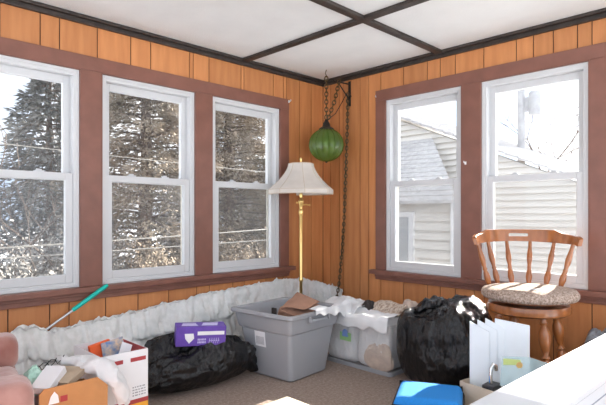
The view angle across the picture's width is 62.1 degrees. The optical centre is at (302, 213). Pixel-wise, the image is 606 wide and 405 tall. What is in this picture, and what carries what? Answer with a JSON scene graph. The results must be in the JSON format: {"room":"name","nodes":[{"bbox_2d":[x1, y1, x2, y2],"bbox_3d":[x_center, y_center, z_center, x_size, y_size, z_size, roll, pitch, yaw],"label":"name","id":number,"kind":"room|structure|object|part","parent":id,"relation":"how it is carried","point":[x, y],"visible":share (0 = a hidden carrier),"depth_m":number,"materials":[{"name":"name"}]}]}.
{"room":"sunroom","nodes":[
{"label":"sunroom","id":0,"kind":"room"},
{"bbox_2d":[0,229,221,273],"bbox_3d":[0.231,1.710,17.427,50.000,1.034,50.000,0,0,-45],"label":"ground","id":1,"kind":"structure","parent":0,"point":[154,229],"depth_m":26.90,"materials":[{"name":"white snow"}]},
{"bbox_2d":[0,219,63,278],"bbox_3d":[-3.277,1.085,5.793,1.899,2.149,2.289,0,0,-4],"label":"shrub","id":2,"kind":"object","parent":1,"relation":"on","point":[19,273],"visible":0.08,"depth_m":6.10,"materials":[{"name":"grey plant"}]},
{"bbox_2d":[0,125,63,276],"bbox_3d":[-3.910,0.559,5.868,2.133,3.127,2.771,0,0,-45],"label":"bare tree","id":3,"kind":"object","parent":1,"relation":"on","point":[54,209],"visible":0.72,"depth_m":5.61,"materials":[{"name":"grey plant"}]},
{"bbox_2d":[0,78,120,277],"bbox_3d":[-4.038,-0.040,8.251,3.399,5.081,3.395,0,0,-45],"label":"spruce tree","id":4,"kind":"object","parent":1,"relation":"on","point":[48,159],"visible":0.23,"depth_m":7.93,"materials":[{"name":"grey plant"}]},
{"bbox_2d":[6,207,144,278],"bbox_3d":[-3.220,1.071,6.803,1.872,2.318,1.866,0,0,19],"label":"shrub","id":5,"kind":"object","parent":1,"relation":"on","point":[116,265],"visible":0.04,"depth_m":6.76,"materials":[{"name":"grey plant"}]},
{"bbox_2d":[39,92,234,271],"bbox_3d":[-2.632,-1.457,8.350,3.850,7.364,3.351,0,0,11],"label":"cedar tree","id":6,"kind":"object","parent":1,"relation":"on","point":[150,129],"visible":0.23,"depth_m":7.93,"materials":[{"name":"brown plant"}]},
{"bbox_2d":[119,220,262,268],"bbox_3d":[-1.452,1.110,6.800,1.824,2.054,1.602,0,0,-34],"label":"shrub","id":7,"kind":"object","parent":1,"relation":"on","point":[159,262],"visible":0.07,"depth_m":6.70,"materials":[{"name":"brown plant"}]},
{"bbox_2d":[156,110,265,265],"bbox_3d":[-1.431,-1.655,9.748,3.746,7.719,3.502,0,0,-45],"label":"cedar tree","id":8,"kind":"object","parent":1,"relation":"on","point":[227,205],"visible":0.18,"depth_m":9.66,"materials":[{"name":"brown plant"}]},
{"bbox_2d":[176,114,265,255],"bbox_3d":[-1.923,-1.143,13.265,3.879,6.667,4.126,0,0,4],"label":"spruce tree","id":9,"kind":"object","parent":1,"relation":"on","point":[217,135],"visible":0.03,"depth_m":13.10,"materials":[{"name":"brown plant"}]},
{"bbox_2d":[219,227,265,260],"bbox_3d":[-0.359,1.130,7.723,2.059,2.057,2.016,0,0,1],"label":"shrub","id":10,"kind":"object","parent":1,"relation":"on","point":[247,246],"visible":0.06,"depth_m":7.46,"materials":[{"name":"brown plant"}]},
{"bbox_2d":[235,112,578,274],"bbox_3d":[3.012,-0.305,13.988,7.300,4.850,11.500,0,0,-45],"label":"house","id":11,"kind":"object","parent":1,"relation":"on","point":[427,146],"visible":0.21,"depth_m":9.72,"materials":[{"name":"beige"}]},
{"bbox_3d":[1.838,0.595,10.214,0.025,1.050,0.700,0,0,-45],"label":"pane","id":12,"kind":"part","parent":11,"relation":"part of","materials":[{"name":"grey"}]},
{"bbox_2d":[517,89,540,163],"bbox_3d":[6.017,-1.630,13.871,0.320,7.500,2.000,0,0,-45],"label":"utility pole","id":13,"kind":"object","parent":1,"relation":"on","point":[531,104],"visible":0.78,"depth_m":13.77,"materials":[{"name":"white wood"}]},
{"bbox_2d":[524,135,578,139],"bbox_3d":[6.405,-1.785,8.443,0.020,0.507,10.810,0,0,-4],"label":"overhead wire","id":14,"kind":"object","parent":13,"relation":"attached to","point":[574,135],"visible":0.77,"depth_m":12.35,"materials":[{"name":"grey"}]},
{"bbox_2d":[498,88,578,179],"bbox_3d":[7.424,-0.925,14.335,3.074,6.093,3.366,0,0,-13],"label":"bare tree","id":15,"kind":"object","parent":1,"relation":"on","point":[504,124],"visible":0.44,"depth_m":14.17,"materials":[{"name":"grey plant"}]},
{"bbox_2d":[0,3,322,332],"bbox_3d":[-1.488,0.371,3.135,4.820,3.497,0.140,0,0,-45],"label":"wall","id":16,"kind":"structure","parent":0,"point":[306,104],"depth_m":3.58,"materials":[{"name":"brown wood"}]},
{"bbox_2d":[0,55,78,294],"bbox_3d":[-1.674,-0.218,2.925,0.691,1.348,0.107,0,0,-45],"label":"window","id":17,"kind":"structure","parent":16,"relation":"in","point":[68,78],"depth_m":3.10,"materials":[{"name":"grey plastic"}]},
{"bbox_3d":[-1.689,-0.531,2.941,0.623,0.650,0.036,0,0,-45],"label":"sash","id":18,"kind":"part","parent":17,"relation":"part of","materials":[{"name":"grey plastic"}]},
{"bbox_3d":[-1.660,0.088,2.911,0.623,0.676,0.036,0,0,-45],"label":"sash","id":19,"kind":"part","parent":17,"relation":"part of","materials":[{"name":"grey plastic"}]},
{"bbox_2d":[0,37,288,286],"bbox_3d":[-1.080,-0.266,3.512,2.572,1.444,0.140,0,0,-45],"label":"trim","id":20,"kind":"structure","parent":16,"relation":"attached to","point":[91,69],"depth_m":3.31,"materials":[{"name":"brown paint"}]},
{"bbox_2d":[0,266,295,309],"bbox_3d":[-1.065,0.498,3.502,2.660,0.084,0.175,0,0,-45],"label":"trim","id":21,"kind":"structure","parent":16,"relation":"attached to","point":[54,296],"depth_m":3.35,"materials":[{"name":"brown paint"}]},
{"bbox_2d":[103,75,193,283],"bbox_3d":[-1.084,-0.218,3.510,0.691,1.348,0.107,0,0,-45],"label":"window","id":22,"kind":"structure","parent":16,"relation":"in","point":[185,99],"depth_m":3.54,"materials":[{"name":"grey plastic"}]},
{"bbox_3d":[-1.100,-0.531,3.526,0.623,0.650,0.036,0,0,-45],"label":"sash","id":23,"kind":"part","parent":22,"relation":"part of","materials":[{"name":"grey plastic"}]},
{"bbox_3d":[-1.070,0.088,3.496,0.623,0.676,0.036,0,0,-45],"label":"sash","id":24,"kind":"part","parent":22,"relation":"part of","materials":[{"name":"grey plastic"}]},
{"bbox_3d":[-1.118,0.103,3.545,0.623,0.670,0.008,0,0,-45],"label":"screen frame","id":25,"kind":"part","parent":22,"relation":"part of","materials":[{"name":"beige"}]},
{"bbox_2d":[0,0,324,85],"bbox_3d":[-1.461,-1.204,3.024,4.700,0.046,0.055,0,0,-45],"label":"trim","id":26,"kind":"structure","parent":16,"relation":"attached to","point":[31,5],"depth_m":3.42,"materials":[{"name":"brown wood"}]},
{"bbox_2d":[213,97,278,272],"bbox_3d":[-0.486,-0.218,4.104,0.689,1.348,0.107,0,0,-45],"label":"window","id":27,"kind":"structure","parent":16,"relation":"in","point":[271,115],"depth_m":4.20,"materials":[{"name":"grey plastic"}]},
{"bbox_3d":[-0.502,-0.531,4.120,0.621,0.650,0.036,0,0,-45],"label":"sash","id":28,"kind":"part","parent":27,"relation":"part of","materials":[{"name":"grey plastic"}]},
{"bbox_3d":[-0.473,0.088,4.090,0.621,0.676,0.036,0,0,-45],"label":"sash","id":29,"kind":"part","parent":27,"relation":"part of","materials":[{"name":"grey plastic"}]},
{"bbox_3d":[-0.521,0.103,4.138,0.621,0.670,0.008,0,0,-45],"label":"screen frame","id":30,"kind":"part","parent":27,"relation":"part of","materials":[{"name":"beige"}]},
{"bbox_2d":[242,0,429,62],"bbox_3d":[1.070,-1.216,2.455,0.060,0.022,4.370,0,0,-45],"label":"trim","id":31,"kind":"structure","parent":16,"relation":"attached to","point":[405,4],"depth_m":3.30,"materials":[{"name":"wood"}]},
{"bbox_2d":[148,352,411,404],"bbox_3d":[0.070,1.180,1.567,4.820,0.120,4.520,0,0,-45],"label":"floor","id":32,"kind":"structure","parent":0,"point":[337,384],"depth_m":3.19,"materials":[{"name":"brown carpet"}]},
{"bbox_2d":[0,332,33,404],"bbox_3d":[-1.494,0.620,1.757,0.916,1.000,0.910,0,0,-33],"label":"armchair","id":33,"kind":"object","parent":32,"relation":"on","point":[15,388],"visible":1,"depth_m":1.67,"materials":[{"name":"fabric"}]},
{"bbox_2d":[0,366,18,376],"bbox_3d":[-1.413,0.735,1.810,0.710,0.150,0.560,0,0,-33],"label":"seat cushion","id":34,"kind":"object","parent":33,"relation":"on","point":[4,370],"depth_m":2.12,"materials":[{"name":"fabric"}]},
{"bbox_2d":[39,377,107,404],"bbox_3d":[-1.111,0.934,2.334,0.295,0.371,0.288,0,0,-45],"label":"cardboard box","id":35,"kind":"object","parent":32,"relation":"on","point":[92,391],"visible":0.9,"depth_m":2.25,"materials":[{"name":"orange cardboard"}]},
{"bbox_2d":[34,395,38,404],"bbox_3d":[-1.232,0.923,2.354,0.149,0.377,0.083,0,0,-45],"label":"folded cloth","id":36,"kind":"object","parent":35,"relation":"in","point":[36,398],"visible":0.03,"depth_m":2.31,"materials":[{"name":"fabric"}]},
{"bbox_2d":[23,364,41,395],"bbox_3d":[-1.242,0.770,2.321,0.091,0.135,0.104,0,0,-45],"label":"folded cloth","id":37,"kind":"object","parent":36,"relation":"on","point":[34,371],"visible":0.34,"depth_m":2.30,"materials":[{"name":"green fabric"}]},
{"bbox_2d":[39,355,63,369],"bbox_3d":[-1.217,0.715,2.391,0.022,0.054,0.169,0,0,36],"label":"cable","id":38,"kind":"object","parent":36,"relation":"on","point":[63,355],"visible":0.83,"depth_m":2.40,"materials":[{"name":"black plastic"}]},
{"bbox_2d":[55,354,130,404],"bbox_3d":[-1.031,0.809,2.428,0.386,0.244,0.139,0,0,10],"label":"shopping bag","id":39,"kind":"object","parent":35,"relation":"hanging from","point":[106,370],"visible":0.94,"depth_m":2.39,"materials":[{"name":"white plastic"}]},
{"bbox_3d":[-1.112,0.949,2.334,0.185,0.325,0.253,0,0,-45],"label":"folded cloth","id":40,"kind":"object","parent":35,"relation":"in","visible":0},
{"bbox_2d":[57,366,85,385],"bbox_3d":[-1.101,0.758,2.342,0.124,0.063,0.148,0,0,17],"label":"folded cloth","id":41,"kind":"object","parent":40,"relation":"on","point":[74,373],"visible":0.41,"depth_m":2.33,"materials":[{"name":"beige fabric"}]},
{"bbox_2d":[32,365,66,393],"bbox_3d":[-1.151,0.752,2.279,0.093,0.092,0.151,0,0,3],"label":"box","id":42,"kind":"object","parent":41,"relation":"on","point":[50,376],"visible":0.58,"depth_m":2.26,"materials":[{"name":"white cardboard"}]},
{"bbox_2d":[74,337,147,404],"bbox_3d":[-1.011,0.910,2.649,0.251,0.420,0.331,0,0,-45],"label":"carton","id":43,"kind":"object","parent":32,"relation":"on","point":[133,365],"visible":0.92,"depth_m":2.58,"materials":[{"name":"white cardboard"}]},
{"bbox_2d":[132,384,145,396],"bbox_3d":[-0.841,0.908,2.585,0.072,0.048,0.001,0,0,-45],"label":"print","id":44,"kind":"object","parent":43,"relation":"on","point":[138,390],"depth_m":2.58,"materials":[{"name":"grey paper"}]},
{"bbox_3d":[-1.012,0.950,2.649,0.220,0.329,0.290,0,0,-45],"label":"paper stack","id":45,"kind":"object","parent":43,"relation":"in","visible":0},
{"bbox_2d":[88,339,109,356],"bbox_3d":[-1.077,0.735,2.676,0.125,0.119,0.024,0,0,-45],"label":"snack packet","id":46,"kind":"object","parent":45,"relation":"on","point":[95,348],"visible":0.46,"depth_m":2.65,"materials":[{"name":"orange plastic"}]},
{"bbox_2d":[101,336,123,356],"bbox_3d":[-1.010,0.735,2.686,0.132,0.148,0.009,0,0,-34],"label":"picture book","id":47,"kind":"object","parent":45,"relation":"on","point":[112,347],"visible":0.51,"depth_m":2.68,"materials":[{"name":"paper"}]},
{"bbox_2d":[119,342,131,353],"bbox_3d":[-0.945,0.735,2.667,0.081,0.113,0.012,0,0,-33],"label":"paper card","id":48,"kind":"object","parent":45,"relation":"on","point":[125,347],"visible":0.51,"depth_m":2.67,"materials":[{"name":"white paper"}]},
{"bbox_2d":[11,277,342,374],"bbox_3d":[-0.652,0.828,3.658,2.604,0.577,0.244,0,0,-45],"label":"blanket","id":49,"kind":"object","parent":32,"relation":"on","point":[37,345],"visible":0.41,"depth_m":3.41,"materials":[{"name":"white fabric"}]},
{"bbox_2d":[45,284,107,329],"bbox_3d":[-1.436,0.620,3.017,0.535,0.352,0.027,0,0,-40],"label":"pole","id":50,"kind":"object","parent":49,"relation":"on","point":[105,286],"visible":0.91,"depth_m":3.08,"materials":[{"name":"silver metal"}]},
{"bbox_2d":[144,332,257,393],"bbox_3d":[-0.700,0.939,3.275,0.903,0.355,0.445,0,0,-45],"label":"garbage bag","id":51,"kind":"object","parent":32,"relation":"on","point":[171,369],"visible":0.72,"depth_m":3.13,"materials":[{"name":"black plastic"}]},
{"bbox_2d":[174,321,225,346],"bbox_3d":[-0.658,0.770,3.223,0.318,0.149,0.111,0,0,-21],"label":"carton","id":52,"kind":"object","parent":51,"relation":"on","point":[185,333],"visible":0.94,"depth_m":3.18,"materials":[{"name":"purple cardboard"}]},
{"bbox_3d":[-0.623,0.782,3.184,0.250,0.076,0.001,3,5,-21],"label":"print panel","id":53,"kind":"part","parent":52,"relation":"part of","materials":[{"name":"purple cardboard"}]},
{"bbox_2d":[231,297,337,381],"bbox_3d":[-0.108,0.889,3.601,0.594,0.458,0.597,0,0,40],"label":"storage tote","id":54,"kind":"object","parent":32,"relation":"on","point":[292,348],"visible":0.78,"depth_m":3.41,"materials":[{"name":"grey plastic"}]},
{"bbox_2d":[272,307,276,314],"bbox_3d":[-0.198,0.782,3.444,0.015,0.275,0.040,0,0,-45],"label":"folder","id":55,"kind":"object","parent":54,"relation":"in","point":[274,310],"visible":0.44,"depth_m":3.43,"materials":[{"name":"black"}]},
{"bbox_2d":[278,306,296,316],"bbox_3d":[-0.077,0.854,3.558,0.248,0.466,0.267,0,0,-45],"label":"sack","id":56,"kind":"object","parent":54,"relation":"in","point":[280,312],"visible":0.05,"depth_m":3.52,"materials":[{"name":"paper"}]},
{"bbox_2d":[281,292,319,315],"bbox_3d":[-0.016,0.647,3.508,0.187,0.155,0.234,0,0,29],"label":"paper bag","id":57,"kind":"object","parent":56,"relation":"on","point":[302,303],"visible":0.89,"depth_m":3.49,"materials":[{"name":"brown paper"}]},
{"bbox_3d":[0.113,0.709,3.418,0.020,0.042,0.212,0,0,40],"label":"handle","id":58,"kind":"part","parent":54,"relation":"part of","materials":[{"name":"grey plastic"}]},
{"bbox_2d":[310,300,350,316],"bbox_3d":[0.198,0.685,3.542,0.069,0.115,0.424,0,0,40],"label":"plastic sheet","id":59,"kind":"object","parent":54,"relation":"on","point":[342,306],"visible":1,"depth_m":3.55,"materials":[{"name":"white plastic"}]},
{"bbox_2d":[264,397,308,404],"bbox_3d":[-0.090,1.065,2.508,0.522,0.105,0.522,0,0,-45],"label":"floor cushion","id":60,"kind":"object","parent":32,"relation":"on","point":[286,400],"visible":1,"depth_m":2.70,"materials":[{"name":"beige fabric"}]},
{"bbox_2d":[268,158,332,293],"bbox_3d":[-0.017,0.327,4.194,0.524,1.587,0.524,0,0,-29],"label":"floor lamp","id":61,"kind":"object","parent":32,"relation":"on","point":[301,178],"visible":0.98,"depth_m":4.08,"materials":[{"name":"white fabric"}]},
{"bbox_3d":[-0.017,-0.288,4.194,0.535,0.250,0.535,0,0,-45],"label":"lamp shade","id":62,"kind":"part","parent":61,"relation":"part of","materials":[{"name":"fabric"}]},
{"bbox_2d":[327,354,403,376],"bbox_3d":[0.516,0.940,3.783,0.477,0.359,0.697,0,0,-45],"label":"storage bin","id":63,"kind":"object","parent":32,"relation":"on","point":[329,357],"visible":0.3,"depth_m":3.59,"materials":[{"name":"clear plastic"}]},
{"bbox_2d":[328,298,361,361],"bbox_3d":[0.398,0.879,3.889,0.403,0.431,0.319,0,0,-45],"label":"plastic sack","id":64,"kind":"object","parent":63,"relation":"in","point":[344,341],"visible":0.32,"depth_m":3.72,"materials":[{"name":"white plastic"}]},
{"bbox_2d":[325,295,363,313],"bbox_3d":[0.361,0.702,3.847,0.390,0.136,0.364,0,0,-45],"label":"plastic sack","id":65,"kind":"object","parent":64,"relation":"on","point":[355,304],"visible":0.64,"depth_m":3.82,"materials":[{"name":"white plastic"}]},
{"bbox_2d":[336,306,398,333],"bbox_3d":[0.456,0.752,3.598,0.175,0.132,0.468,0,0,-45],"label":"plastic sack","id":66,"kind":"object","parent":63,"relation":"on","point":[363,318],"visible":0.84,"depth_m":3.53,"materials":[{"name":"white plastic"}]},
{"bbox_2d":[364,343,393,371],"bbox_3d":[0.528,0.993,3.519,0.044,0.209,0.254,0,0,-45],"label":"blanket","id":67,"kind":"object","parent":63,"relation":"in","point":[383,361],"visible":1,"depth_m":3.49,"materials":[{"name":"fabric"}]},
{"bbox_2d":[358,317,400,369],"bbox_3d":[0.615,0.893,3.684,0.398,0.404,0.326,0,0,-45],"label":"plastic sack","id":68,"kind":"object","parent":63,"relation":"in","point":[369,336],"visible":0.33,"depth_m":3.53,"materials":[{"name":"white plastic"}]},
{"bbox_2d":[372,300,407,316],"bbox_3d":[0.628,0.703,3.722,0.310,0.108,0.335,0,0,-45],"label":"blanket","id":69,"kind":"object","parent":68,"relation":"on","point":[384,306],"visible":0.62,"depth_m":3.64,"materials":[{"name":"fabric"}]},
{"bbox_2d":[361,300,373,309],"bbox_3d":[0.495,0.696,3.738,0.124,0.103,0.130,0,0,-45],"label":"garment","id":70,"kind":"object","parent":69,"relation":"on","point":[368,304],"visible":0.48,"depth_m":3.70,"materials":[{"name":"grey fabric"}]},
{"bbox_2d":[402,299,417,307],"bbox_3d":[0.791,0.695,3.704,0.129,0.124,0.149,0,0,-45],"label":"blanket","id":71,"kind":"object","parent":68,"relation":"on","point":[408,302],"visible":0.38,"depth_m":3.67,"materials":[{"name":"fabric"}]},
{"bbox_2d":[392,380,464,404],"bbox_3d":[0.618,0.993,2.469,0.335,0.252,0.293,0,0,18],"label":"bag","id":72,"kind":"object","parent":32,"relation":"on","point":[408,392],"visible":1,"depth_m":2.42,"materials":[{"name":"blue plastic"}]},
{"bbox_2d":[396,294,492,385],"bbox_3d":[0.949,0.822,3.264,0.646,0.590,0.649,0,0,-45],"label":"garbage bag","id":73,"kind":"object","parent":32,"relation":"on","point":[433,338],"visible":0.66,"depth_m":3.05,"materials":[{"name":"black plastic"}]},
{"bbox_2d":[460,362,500,404],"bbox_3d":[1.070,0.926,2.526,0.406,0.386,0.376,0,0,-35],"label":"file box","id":74,"kind":"object","parent":32,"relation":"on","point":[472,393],"depth_m":2.48,"materials":[{"name":"beige cardboard"}]},
{"bbox_2d":[470,321,488,386],"bbox_3d":[0.900,0.842,2.572,0.094,0.579,0.036,0,0,16],"label":"sheet","id":75,"kind":"object","parent":74,"relation":"in","point":[479,337],"visible":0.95,"depth_m":2.56,"materials":[{"name":"white paper"}]},
{"bbox_2d":[477,320,496,381],"bbox_3d":[0.940,0.838,2.572,0.094,0.587,0.036,0,0,16],"label":"sheet","id":76,"kind":"object","parent":74,"relation":"in","point":[492,332],"visible":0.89,"depth_m":2.55,"materials":[{"name":"white paper"}]},
{"bbox_3d":[0.928,0.799,2.477,0.090,0.132,0.060,0,0,-45],"label":"chrome handle","id":77,"kind":"part","parent":74,"relation":"part of","materials":[{"name":"silver metal"}]},
{"bbox_2d":[485,318,504,387],"bbox_3d":[0.979,0.834,2.571,0.094,0.595,0.036,0,0,16],"label":"sheet","id":78,"kind":"object","parent":74,"relation":"in","point":[500,330],"visible":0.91,"depth_m":2.55,"materials":[{"name":"white paper"}]},
{"bbox_2d":[495,318,529,385],"bbox_3d":[1.059,0.829,2.553,0.163,0.584,0.037,0,0,17],"label":"sheet","id":79,"kind":"object","parent":74,"relation":"in","point":[517,335],"visible":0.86,"depth_m":2.53,"materials":[{"name":"white paper"}]},
{"bbox_2d":[503,356,542,367],"bbox_3d":[1.063,0.750,2.395,0.250,0.140,0.013,0,0,0],"label":"label","id":80,"kind":"object","parent":79,"relation":"on","point":[517,363],"visible":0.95,"depth_m":2.39,"materials":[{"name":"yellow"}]},
{"bbox_2d":[472,229,583,369],"bbox_3d":[1.320,0.612,2.991,0.537,1.021,0.537,0,0,-37],"label":"stool","id":81,"kind":"object","parent":32,"relation":"on","point":[514,311],"visible":0.67,"depth_m":2.98,"materials":[{"name":"brown wood"}]},
{"bbox_3d":[1.113,0.842,2.926,0.109,0.560,0.070,0,0,12],"label":"leg","id":82,"kind":"part","parent":81,"relation":"part of","materials":[{"name":"brown wood"}]},
{"bbox_3d":[1.303,0.842,3.134,0.070,0.560,0.109,0,0,12],"label":"leg","id":83,"kind":"part","parent":81,"relation":"part of","materials":[{"name":"brown wood"}]},
{"bbox_3d":[1.348,0.145,3.100,0.612,0.089,0.280,0,0,12],"label":"crest rail","id":84,"kind":"part","parent":81,"relation":"part of","materials":[{"name":"brown wood"}]},
{"bbox_3d":[1.312,0.491,2.935,0.458,0.027,0.458,0,0,12],"label":"seat","id":85,"kind":"part","parent":81,"relation":"part of","materials":[{"name":"brown wood"}]},
{"bbox_2d":[481,283,579,304],"bbox_3d":[1.303,0.454,2.898,0.522,0.064,0.498,0,0,12],"label":"cushion","id":86,"kind":"object","parent":81,"relation":"on","point":[517,293],"visible":1,"depth_m":2.74,"materials":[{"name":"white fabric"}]},
{"bbox_3d":[1.321,0.842,2.736,0.070,0.560,0.109,0,0,12],"label":"leg","id":87,"kind":"part","parent":81,"relation":"part of","materials":[{"name":"brown wood"}]},
{"bbox_3d":[1.511,0.842,2.943,0.109,0.560,0.070,0,0,12],"label":"leg","id":88,"kind":"part","parent":81,"relation":"part of","materials":[{"name":"brown wood"}]},
{"bbox_2d":[469,333,605,404],"bbox_3d":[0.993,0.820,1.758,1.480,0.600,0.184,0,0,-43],"label":"table","id":89,"kind":"object","parent":32,"relation":"on","point":[578,377],"visible":1,"depth_m":1.56,"materials":[{"name":"white plastic"}]},
{"bbox_2d":[584,328,605,343],"bbox_3d":[1.720,0.873,2.798,0.407,0.488,0.416,0,0,-45],"label":"garbage bag","id":90,"kind":"object","parent":32,"relation":"on","point":[594,333],"visible":0.12,"depth_m":2.86,"materials":[{"name":"grey plastic"}]},
{"bbox_2d":[33,0,605,79],"bbox_3d":[0.070,-1.287,1.567,4.820,0.120,4.520,0,0,-45],"label":"ceiling","id":91,"kind":"structure","parent":0,"point":[239,28],"depth_m":3.22,"materials":[{"name":"white paint"}]},
{"bbox_2d":[309,70,351,162],"bbox_3d":[0.215,-0.829,4.329,0.301,0.798,0.372,0,0,25],"label":"pendant lamp","id":92,"kind":"object","parent":91,"relation":"hanging from","point":[326,144],"visible":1,"depth_m":4.21,"materials":[{"name":"green glass"}]},
{"bbox_3d":[0.199,-0.582,4.296,0.296,0.283,0.303,0,0,-45],"label":"globe","id":93,"kind":"part","parent":92,"relation":"part of","materials":[{"name":"green glass"}]},
{"bbox_3d":[0.258,-1.011,4.298,0.149,0.435,0.055,0,0,-11],"label":"chain","id":94,"kind":"part","parent":92,"relation":"part of","materials":[{"name":"black metal"}]},
{"bbox_2d":[323,18,605,366],"bbox_3d":[1.744,0.371,3.230,0.140,3.497,4.520,0,0,-45],"label":"wall","id":95,"kind":"structure","parent":0,"point":[359,254],"depth_m":4.30,"materials":[{"name":"brown wood"}]},
{"bbox_2d":[332,79,350,106],"bbox_3d":[0.337,-1.060,4.401,0.210,0.220,0.024,0,0,-41],"label":"wall bracket","id":96,"kind":"object","parent":95,"relation":"attached to","point":[349,82],"visible":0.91,"depth_m":4.46,"materials":[{"name":"black metal"}]},
{"bbox_2d":[336,92,348,295],"bbox_3d":[0.308,-0.001,4.425,0.203,2.159,0.094,0,0,-45],"label":"hanging chain","id":97,"kind":"object","parent":96,"relation":"hanging from","point":[347,102],"visible":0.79,"depth_m":4.48,"materials":[{"name":"black metal"}]},
{"bbox_3d":[0.306,0.000,4.419,0.187,2.141,0.075,0,0,-45],"label":"cord","id":98,"kind":"part","parent":97,"relation":"part of","materials":[{"name":"black metal"}]},
{"bbox_2d":[309,0,441,54],"bbox_3d":[-0.622,-1.216,2.158,4.670,0.022,0.057,0,0,-45],"label":"trim","id":99,"kind":"structure","parent":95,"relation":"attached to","point":[329,4],"depth_m":3.23,"materials":[{"name":"wood"}]},
{"bbox_2d":[386,86,460,276],"bbox_3d":[0.969,-0.234,3.985,0.107,1.411,0.676,0,0,-45],"label":"window","id":100,"kind":"structure","parent":95,"relation":"in","point":[394,106],"depth_m":4.05,"materials":[{"name":"grey plastic"}]},
{"bbox_3d":[1.003,0.103,4.019,0.008,0.702,0.608,0,0,-45],"label":"screen frame","id":101,"kind":"part","parent":100,"relation":"part of","materials":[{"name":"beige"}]},
{"bbox_3d":[0.955,0.088,3.971,0.036,0.708,0.608,0,0,-45],"label":"sash","id":102,"kind":"part","parent":100,"relation":"part of","materials":[{"name":"grey plastic"}]},
{"bbox_3d":[0.985,-0.562,4.001,0.036,0.682,0.608,0,0,-45],"label":"sash","id":103,"kind":"part","parent":100,"relation":"part of","materials":[{"name":"grey plastic"}]},
{"bbox_2d":[322,8,605,86],"bbox_3d":[1.717,-1.204,3.119,0.055,0.046,4.400,0,0,-45],"label":"trim","id":104,"kind":"structure","parent":95,"relation":"attached to","point":[598,14],"depth_m":3.56,"materials":[{"name":"wood"}]},
{"bbox_2d":[369,269,605,304],"bbox_3d":[1.550,0.512,3.372,0.175,0.080,2.655,0,0,-45],"label":"trim","id":105,"kind":"structure","parent":95,"relation":"attached to","point":[586,296],"depth_m":3.75,"materials":[{"name":"brown paint"}]},
{"bbox_2d":[375,42,605,291],"bbox_3d":[1.565,-0.280,3.382,0.140,1.504,2.569,0,0,-45],"label":"trim","id":106,"kind":"structure","parent":95,"relation":"attached to","point":[470,82],"depth_m":3.60,"materials":[{"name":"brown paint"}]},
{"bbox_2d":[482,62,587,289],"bbox_3d":[1.558,-0.234,3.391,0.107,1.411,0.692,0,0,-45],"label":"window","id":107,"kind":"structure","parent":95,"relation":"in","point":[491,89],"depth_m":3.37,"materials":[{"name":"grey plastic"}]},
{"bbox_3d":[1.545,0.088,3.377,0.036,0.708,0.624,0,0,-45],"label":"sash","id":108,"kind":"part","parent":107,"relation":"part of","materials":[{"name":"grey plastic"}]},
{"bbox_3d":[1.575,-0.562,3.407,0.036,0.682,0.624,0,0,-45],"label":"sash","id":109,"kind":"part","parent":107,"relation":"part of","materials":[{"name":"grey plastic"}]},
{"label":"outside","id":110,"kind":"structure","parent":0,"visible":0},
{"bbox_2d":[0,143,261,171],"bbox_3d":[-2.535,-0.690,4.956,10.518,0.387,0.008,0,0,-42],"label":"overhead wire","id":111,"kind":"object","parent":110,"point":[0,143],"visible":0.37,"depth_m":5.50,"materials":[{"name":"grey"}]},
{"bbox_2d":[0,229,265,248],"bbox_3d":[-2.571,0.245,4.638,10.000,0.264,0.016,0,0,-45],"label":"overhead wire","id":112,"kind":"object","parent":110,"point":[257,229],"visible":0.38,"depth_m":5.35,"materials":[{"name":"grey"}]},
{"bbox_2d":[0,239,265,258],"bbox_3d":[-2.571,0.370,4.638,10.018,0.192,0.014,0,0,-41],"label":"overhead wire","id":113,"kind":"object","parent":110,"point":[265,239],"visible":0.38,"depth_m":5.29,"materials":[{"name":"grey"}]}
]}

